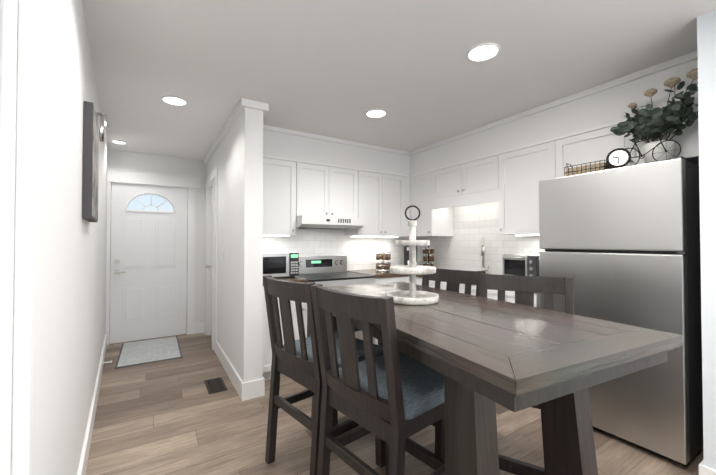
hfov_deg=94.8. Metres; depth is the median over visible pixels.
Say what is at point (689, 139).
upper cabinet
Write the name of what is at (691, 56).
crown molding
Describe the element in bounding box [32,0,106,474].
wall
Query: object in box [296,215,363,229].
range hood
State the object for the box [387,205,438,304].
centerpiece
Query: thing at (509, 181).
upper cabinet
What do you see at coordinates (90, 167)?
framed picture
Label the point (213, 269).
closet door
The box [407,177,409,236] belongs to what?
upper cabinet
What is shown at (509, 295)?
base cabinet
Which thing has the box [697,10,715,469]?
wall
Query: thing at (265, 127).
crown molding
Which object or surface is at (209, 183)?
trim
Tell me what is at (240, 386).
baseboard
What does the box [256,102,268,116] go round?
crown molding
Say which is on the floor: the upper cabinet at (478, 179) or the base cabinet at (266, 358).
the base cabinet at (266, 358)
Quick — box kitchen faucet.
[481,237,489,272]
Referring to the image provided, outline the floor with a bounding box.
[86,333,703,474]
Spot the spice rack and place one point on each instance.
(383, 265)
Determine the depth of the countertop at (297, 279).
3.16 m
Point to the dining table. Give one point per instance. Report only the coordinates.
(482, 355)
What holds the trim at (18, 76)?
attached to the wall
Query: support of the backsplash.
attached to the wall
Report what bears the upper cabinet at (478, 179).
attached to the wall
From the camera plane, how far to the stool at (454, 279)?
2.31 m
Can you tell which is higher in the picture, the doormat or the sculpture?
the sculpture
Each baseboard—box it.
[77,334,106,474]
[216,341,245,400]
[699,462,715,474]
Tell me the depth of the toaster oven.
2.94 m
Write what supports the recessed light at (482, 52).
in the ceiling
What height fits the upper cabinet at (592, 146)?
0.318 m
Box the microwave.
[263,251,298,276]
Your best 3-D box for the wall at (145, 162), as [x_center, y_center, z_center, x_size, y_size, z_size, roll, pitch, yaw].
[-2.774,0.119,4.395,3.220,2.440,0.140,1,-1,-32]
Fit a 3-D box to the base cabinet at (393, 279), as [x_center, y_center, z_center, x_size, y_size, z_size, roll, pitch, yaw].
[0.496,0.895,4.137,1.158,0.880,0.662,1,-1,-32]
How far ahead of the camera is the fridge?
2.00 m
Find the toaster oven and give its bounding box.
[502,253,539,276]
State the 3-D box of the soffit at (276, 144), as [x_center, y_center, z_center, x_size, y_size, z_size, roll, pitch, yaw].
[-0.295,-0.949,3.875,2.010,0.319,0.339,1,-1,-32]
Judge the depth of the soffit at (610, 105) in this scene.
2.67 m
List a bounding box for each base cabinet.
[262,286,306,379]
[375,276,408,344]
[472,285,539,307]
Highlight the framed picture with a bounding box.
[82,101,98,221]
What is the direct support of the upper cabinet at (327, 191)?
attached to the wall at (360, 252)
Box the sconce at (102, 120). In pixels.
[96,112,106,143]
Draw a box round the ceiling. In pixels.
[82,0,715,159]
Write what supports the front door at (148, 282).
in the wall at (145, 162)
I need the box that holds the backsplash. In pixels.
[416,201,544,274]
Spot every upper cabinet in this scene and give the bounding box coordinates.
[263,158,302,236]
[303,163,358,217]
[344,171,406,237]
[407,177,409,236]
[410,172,453,235]
[430,155,497,203]
[498,140,557,235]
[558,127,609,176]
[610,104,698,165]
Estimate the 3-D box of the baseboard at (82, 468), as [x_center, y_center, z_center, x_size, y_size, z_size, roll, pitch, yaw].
[-1.971,1.241,2.465,0.268,0.140,3.921,1,-1,-32]
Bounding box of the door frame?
[105,167,201,344]
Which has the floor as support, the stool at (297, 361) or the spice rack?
the stool at (297, 361)
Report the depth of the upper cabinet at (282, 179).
3.38 m
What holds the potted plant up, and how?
on the fridge
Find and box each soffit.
[263,130,410,176]
[411,59,697,174]
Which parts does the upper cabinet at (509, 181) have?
under-cabinet downlight strip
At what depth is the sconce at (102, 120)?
2.17 m
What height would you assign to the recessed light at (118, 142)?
0.014 m
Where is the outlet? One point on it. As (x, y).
(527, 250)
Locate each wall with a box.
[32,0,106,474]
[105,149,205,343]
[206,107,262,381]
[263,227,408,270]
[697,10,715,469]
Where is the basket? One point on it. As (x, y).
(599, 166)
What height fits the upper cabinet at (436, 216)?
0.768 m
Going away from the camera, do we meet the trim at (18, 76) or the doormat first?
the trim at (18, 76)
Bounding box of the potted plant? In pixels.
[610,68,697,162]
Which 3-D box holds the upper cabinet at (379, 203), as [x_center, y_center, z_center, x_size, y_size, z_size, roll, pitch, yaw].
[0.196,-0.392,4.165,0.778,0.781,0.330,1,-1,-32]
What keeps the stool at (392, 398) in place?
on the floor
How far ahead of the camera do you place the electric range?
3.71 m
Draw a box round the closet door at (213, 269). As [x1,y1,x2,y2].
[206,178,214,349]
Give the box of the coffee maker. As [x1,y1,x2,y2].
[404,246,416,264]
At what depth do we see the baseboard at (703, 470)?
1.66 m
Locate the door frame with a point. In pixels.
(191, 183)
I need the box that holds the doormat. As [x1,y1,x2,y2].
[115,336,182,367]
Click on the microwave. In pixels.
(280, 263)
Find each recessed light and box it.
[111,140,126,143]
[161,95,187,105]
[365,109,386,117]
[466,43,499,61]
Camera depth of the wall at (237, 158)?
2.77 m
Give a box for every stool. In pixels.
[263,275,385,474]
[311,284,444,474]
[380,269,484,459]
[480,273,573,474]
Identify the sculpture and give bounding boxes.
[625,132,680,165]
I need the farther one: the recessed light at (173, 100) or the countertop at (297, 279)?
the countertop at (297, 279)
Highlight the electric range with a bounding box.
[297,255,375,343]
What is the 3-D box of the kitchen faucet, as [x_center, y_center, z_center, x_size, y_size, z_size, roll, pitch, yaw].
[1.367,0.201,3.594,0.186,0.411,0.138,1,-1,-32]
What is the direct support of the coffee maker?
on the countertop at (382, 274)
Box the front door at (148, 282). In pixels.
[110,182,187,343]
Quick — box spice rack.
[375,245,390,270]
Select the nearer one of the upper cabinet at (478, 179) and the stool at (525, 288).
the stool at (525, 288)
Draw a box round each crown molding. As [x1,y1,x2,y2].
[204,98,247,164]
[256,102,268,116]
[263,124,407,176]
[408,51,697,176]
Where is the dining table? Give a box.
[311,282,682,474]
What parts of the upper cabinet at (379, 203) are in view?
under-cabinet downlight strip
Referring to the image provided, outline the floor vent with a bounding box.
[204,377,227,393]
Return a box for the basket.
[564,160,612,175]
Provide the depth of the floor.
2.18 m
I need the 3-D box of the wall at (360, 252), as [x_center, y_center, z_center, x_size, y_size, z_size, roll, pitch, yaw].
[-0.177,0.116,4.198,2.570,2.440,0.128,1,-1,-32]
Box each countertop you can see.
[263,276,307,285]
[347,269,408,278]
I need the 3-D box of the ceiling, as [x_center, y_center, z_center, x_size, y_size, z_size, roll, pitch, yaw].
[-0.329,-1.177,1.964,7.600,0.080,9.200,1,-1,-32]
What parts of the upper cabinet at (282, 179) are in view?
under-cabinet downlight strip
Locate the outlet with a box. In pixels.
[519,248,534,253]
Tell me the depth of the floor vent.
2.92 m
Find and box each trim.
[0,0,38,474]
[205,166,217,352]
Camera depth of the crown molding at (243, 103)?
3.17 m
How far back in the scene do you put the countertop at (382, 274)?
3.77 m
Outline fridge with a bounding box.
[539,148,702,464]
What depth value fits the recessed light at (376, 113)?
2.97 m

